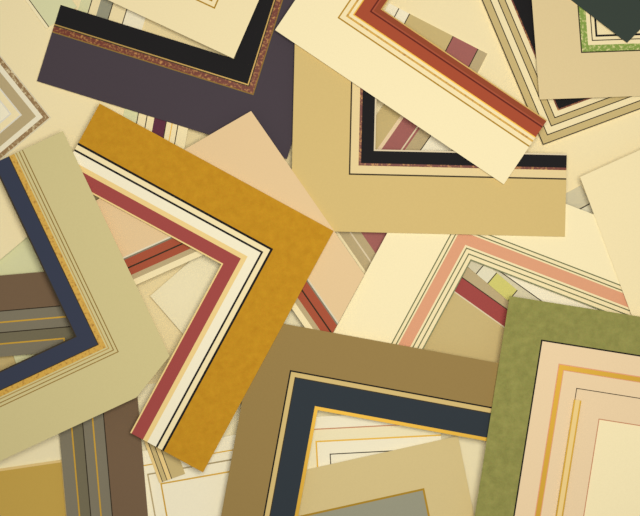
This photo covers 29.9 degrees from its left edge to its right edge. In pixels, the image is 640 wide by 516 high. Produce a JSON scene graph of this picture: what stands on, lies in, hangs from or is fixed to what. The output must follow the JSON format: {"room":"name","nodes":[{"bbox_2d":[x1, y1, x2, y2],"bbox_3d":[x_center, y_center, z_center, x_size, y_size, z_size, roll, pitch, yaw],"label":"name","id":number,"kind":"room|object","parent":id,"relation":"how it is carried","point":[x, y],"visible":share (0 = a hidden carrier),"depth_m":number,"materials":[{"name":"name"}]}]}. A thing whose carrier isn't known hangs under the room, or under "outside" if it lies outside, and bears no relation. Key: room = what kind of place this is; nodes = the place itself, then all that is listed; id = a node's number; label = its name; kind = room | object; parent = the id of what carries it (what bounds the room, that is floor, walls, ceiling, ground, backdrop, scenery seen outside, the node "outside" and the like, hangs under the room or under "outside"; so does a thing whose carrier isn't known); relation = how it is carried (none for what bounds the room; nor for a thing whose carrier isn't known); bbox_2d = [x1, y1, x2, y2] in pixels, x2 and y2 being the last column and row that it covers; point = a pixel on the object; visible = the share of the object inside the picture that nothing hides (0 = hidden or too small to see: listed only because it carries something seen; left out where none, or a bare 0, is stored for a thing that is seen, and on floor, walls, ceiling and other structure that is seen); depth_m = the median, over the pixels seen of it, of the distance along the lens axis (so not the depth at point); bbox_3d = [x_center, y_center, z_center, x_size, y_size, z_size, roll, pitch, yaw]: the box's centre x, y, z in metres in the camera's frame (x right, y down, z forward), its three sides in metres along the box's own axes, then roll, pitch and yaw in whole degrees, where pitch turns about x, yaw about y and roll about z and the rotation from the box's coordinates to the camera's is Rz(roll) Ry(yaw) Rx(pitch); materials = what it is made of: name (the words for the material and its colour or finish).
{"room":"picture framing shop","nodes":[
{"label":"picture framing shop","id":0,"kind":"room"},
{"bbox_2d":[25,0,76,28],"bbox_3d":[-0.202,-0.192,0.889,0.028,0.001,0.036,-36,90,0],"label":"swatch","id":1,"kind":"object","parent":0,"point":[47,11],"visible":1,"depth_m":0.89,"materials":[{"name":"paper"}]},
{"bbox_2d":[0,0,124,258],"bbox_3d":[-0.219,-0.108,0.892,0.196,0.004,0.243,0,90,0],"label":"mat","id":2,"kind":"object","parent":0,"point":[32,111],"depth_m":0.89,"materials":[{"name":"beige cardboard"}]},
{"bbox_3d":[0.000,0.000,0.920,2.400,0.040,2.400,0,90,0],"label":"table","id":3,"kind":"object","parent":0,"visible":0},
{"bbox_2d":[0,18,292,383],"bbox_3d":[-0.152,-0.069,0.897,0.344,0.002,0.344,-4,90,0],"label":"sheet","id":4,"kind":"object","parent":3,"relation":"on","point":[169,333],"visible":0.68,"depth_m":0.90,"materials":[{"name":"beige paper"}]},
{"bbox_2d":[0,237,43,362],"bbox_3d":[-0.231,0.008,0.895,0.150,0.002,0.149,-20,90,0],"label":"sheet","id":5,"kind":"object","parent":4,"relation":"on","point":[21,259],"visible":0.09,"depth_m":0.90,"materials":[{"name":"beige paper"}]},
{"bbox_2d":[72,0,144,29],"bbox_3d":[-0.161,-0.182,0.896,0.061,0.001,0.022,17,90,0],"label":"swatch","id":6,"kind":"object","parent":4,"relation":"on","point":[106,9],"visible":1,"depth_m":0.90,"materials":[{"name":"beige cardboard"}]},
{"bbox_2d":[123,109,187,148],"bbox_3d":[-0.124,-0.091,0.889,0.049,0.001,0.044,10,90,0],"label":"swatch","id":7,"kind":"object","parent":4,"relation":"on","point":[175,134],"visible":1,"depth_m":0.89,"materials":[{"name":"multicoloured"}]},
{"bbox_2d":[37,0,294,158],"bbox_3d":[-0.095,-0.173,0.888,0.194,0.002,0.148,17,90,0],"label":"mat","id":8,"kind":"object","parent":4,"relation":"on","point":[88,55],"visible":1,"depth_m":0.89,"materials":[{"name":"purple"}]},
{"bbox_2d":[109,0,258,58],"bbox_3d":[-0.104,-0.201,0.886,0.134,0.003,0.108,0,90,0],"label":"mat","id":9,"kind":"object","parent":8,"relation":"on","point":[219,25],"depth_m":0.88,"materials":[{"name":"beige paper"}]},
{"bbox_2d":[333,204,630,348],"bbox_3d":[0.126,0.041,0.886,0.217,0.004,0.191,21,90,0],"label":"mat","id":10,"kind":"object","parent":4,"relation":"on","point":[411,279],"visible":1,"depth_m":0.88,"materials":[{"name":"beige cardboard"}]},
{"bbox_2d":[221,324,498,515],"bbox_3d":[0.032,0.152,0.878,0.193,0.002,0.183,10,90,0],"label":"mat","id":11,"kind":"object","parent":10,"relation":"on","point":[304,372],"visible":1,"depth_m":0.88,"materials":[{"name":"brown"}]},
{"bbox_2d":[292,44,566,236],"bbox_3d":[0.080,-0.093,0.882,0.203,0.002,0.156,0,90,0],"label":"mat","id":12,"kind":"object","parent":10,"relation":"on","point":[357,186],"visible":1,"depth_m":0.88,"materials":[{"name":"paper"}]},
{"bbox_2d":[275,0,546,183],"bbox_3d":[0.067,-0.150,0.880,0.200,0.003,0.193,0,90,0],"label":"mat","id":13,"kind":"object","parent":12,"relation":"on","point":[359,40],"depth_m":0.88,"materials":[{"name":"beige paper"}]},
{"bbox_2d":[0,383,486,515],"bbox_3d":[-0.069,0.187,0.895,0.448,0.002,0.194,-4,90,0],"label":"sheet","id":14,"kind":"object","parent":3,"relation":"on","point":[472,450],"visible":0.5,"depth_m":0.89,"materials":[{"name":"beige paper"}]},
{"bbox_2d":[0,460,66,515],"bbox_3d":[-0.231,0.201,0.893,0.094,0.002,0.090,-8,90,0],"label":"mat","id":15,"kind":"object","parent":14,"relation":"on","point":[37,489],"visible":1,"depth_m":0.89,"materials":[{"name":"yellow cardboard"}]},
{"bbox_2d":[142,435,235,515],"bbox_3d":[-0.068,0.177,0.892,0.149,0.002,0.090,-10,90,0],"label":"mat","id":16,"kind":"object","parent":14,"relation":"on","point":[195,492],"visible":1,"depth_m":0.89,"materials":[{"name":"beige paper"}]},
{"bbox_2d":[0,272,147,515],"bbox_3d":[-0.194,0.113,0.888,0.119,0.003,0.208,-5,90,0],"label":"mat","id":17,"kind":"object","parent":16,"relation":"on","point":[103,467],"visible":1,"depth_m":0.89,"materials":[{"name":"brown"}]},
{"bbox_2d":[144,441,184,482],"bbox_3d":[-0.116,0.147,0.890,0.020,0.001,0.036,-20,90,0],"label":"swatch","id":18,"kind":"object","parent":16,"relation":"on","point":[166,466],"visible":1,"depth_m":0.89,"materials":[{"name":"beige cardboard"}]},
{"bbox_2d":[150,232,364,416],"bbox_3d":[-0.017,0.041,0.893,0.149,0.002,0.164,-41,90,0],"label":"sheet","id":19,"kind":"object","parent":14,"relation":"on","point":[179,298],"visible":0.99,"depth_m":0.89,"materials":[{"name":"beige paper"}]},
{"bbox_2d":[96,111,363,332],"bbox_3d":[-0.073,0.006,0.880,0.166,0.003,0.189,-35,90,0],"label":"mat","id":20,"kind":"object","parent":19,"relation":"on","point":[241,148],"visible":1,"depth_m":0.88,"materials":[{"name":"paper"}]},
{"bbox_2d":[73,104,332,471],"bbox_3d":[-0.123,0.022,0.876,0.195,0.003,0.201,28,90,0],"label":"mat","id":21,"kind":"object","parent":20,"relation":"on","point":[267,250],"visible":1,"depth_m":0.87,"materials":[{"name":"orange cardboard"}]},
{"bbox_2d":[0,131,168,460],"bbox_3d":[-0.224,0.034,0.873,0.175,0.003,0.199,-25,90,0],"label":"mat","id":22,"kind":"object","parent":21,"relation":"on","point":[116,348],"visible":1,"depth_m":0.87,"materials":[{"name":"beige"}]},
{"bbox_2d":[336,232,386,273],"bbox_3d":[0.032,-0.017,0.892,0.032,0.001,0.067,-35,90,0],"label":"swatch","id":23,"kind":"object","parent":19,"relation":"on","point":[363,246],"visible":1,"depth_m":0.89,"materials":[{"name":"beige cardboard"}]},
{"bbox_2d":[307,415,440,468],"bbox_3d":[0.036,0.160,0.889,0.111,0.003,0.089,-3,90,0],"label":"mat","id":24,"kind":"object","parent":14,"relation":"on","point":[340,438],"visible":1,"depth_m":0.89,"materials":[{"name":"beige paper"}]},
{"bbox_2d":[298,436,473,515],"bbox_3d":[0.032,0.193,0.887,0.164,0.002,0.089,-12,90,0],"label":"mat","id":25,"kind":"object","parent":14,"relation":"on","point":[426,479],"visible":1,"depth_m":0.89,"materials":[{"name":"beige paper"}]},
{"bbox_2d":[376,0,639,309],"bbox_3d":[0.191,-0.070,0.899,0.315,0.002,0.315,4,90,0],"label":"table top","id":26,"kind":"object","parent":3,"relation":"on","point":[588,150],"visible":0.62,"depth_m":0.90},
{"bbox_2d":[375,104,451,150],"bbox_3d":[0.070,-0.093,0.896,0.061,0.001,0.075,35,90,0],"label":"swatch","id":27,"kind":"object","parent":26,"relation":"on","point":[394,131],"visible":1,"depth_m":0.90,"materials":[{"name":"beige paper"}]},
{"bbox_2d":[385,3,486,72],"bbox_3d":[0.084,-0.164,0.898,0.083,0.001,0.018,27,90,0],"label":"swatch","id":28,"kind":"object","parent":26,"relation":"on","point":[472,57],"visible":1,"depth_m":0.90,"materials":[{"name":"beige cardboard"}]},
{"bbox_2d":[424,267,597,362],"bbox_3d":[0.119,0.044,0.891,0.164,0.001,0.111,35,90,0],"label":"swatch","id":29,"kind":"object","parent":26,"relation":"on","point":[472,323],"visible":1,"depth_m":0.89,"materials":[{"name":"beige cardboard"}]},
{"bbox_2d":[468,261,526,300],"bbox_3d":[0.135,0.021,0.890,0.068,0.001,0.010,40,90,0],"label":"swatch","id":30,"kind":"object","parent":29,"relation":"on","point":[487,274],"visible":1,"depth_m":0.89,"materials":[{"name":"yellow cardboard"}]},
{"bbox_2d":[482,0,639,144],"bbox_3d":[0.190,-0.173,0.896,0.113,0.004,0.155,-23,90,0],"label":"mat","id":31,"kind":"object","parent":26,"relation":"on","point":[512,22],"visible":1,"depth_m":0.90,"materials":[{"name":"paper"}]},
{"bbox_2d":[532,0,639,99],"bbox_3d":[0.208,-0.168,0.893,0.105,0.004,0.100,0,90,0],"label":"mat","id":32,"kind":"object","parent":31,"relation":"on","point":[577,56],"visible":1,"depth_m":0.89,"materials":[{"name":"beige paper"}]},
{"bbox_2d":[572,0,639,42],"bbox_3d":[0.207,-0.212,0.890,0.111,0.001,0.059,38,90,0],"label":"mat","id":33,"kind":"object","parent":32,"relation":"on","point":[622,17],"visible":1,"depth_m":0.89,"materials":[{"name":"green cardboard"}]},
{"bbox_2d":[566,185,593,213],"bbox_3d":[0.199,-0.031,0.898,0.017,0.001,0.045,-28,90,0],"label":"swatch","id":34,"kind":"object","parent":26,"relation":"on","point":[577,197],"visible":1,"depth_m":0.90,"materials":[{"name":"beige cardboard"}]},
{"bbox_2d":[580,150,639,316],"bbox_3d":[0.284,-0.021,0.883,0.157,0.001,0.147,-24,90,0],"label":"mat","id":35,"kind":"object","parent":26,"relation":"on","point":[612,190],"visible":1,"depth_m":0.88,"materials":[{"name":"beige cardboard"}]},
{"bbox_2d":[475,296,639,515],"bbox_3d":[0.217,0.136,0.875,0.191,0.004,0.190,9,90,0],"label":"mat","id":36,"kind":"object","parent":3,"relation":"on","point":[553,356],"visible":1,"depth_m":0.87,"materials":[{"name":"green"}]},
{"bbox_2d":[556,400,580,515],"bbox_3d":[0.180,0.150,0.873,0.006,0.001,0.095,9,90,0],"label":"fillet","id":37,"kind":"object","parent":36,"relation":"on","point":[577,403],"visible":1,"depth_m":0.87,"materials":[{"name":"gold metal"}]}
]}

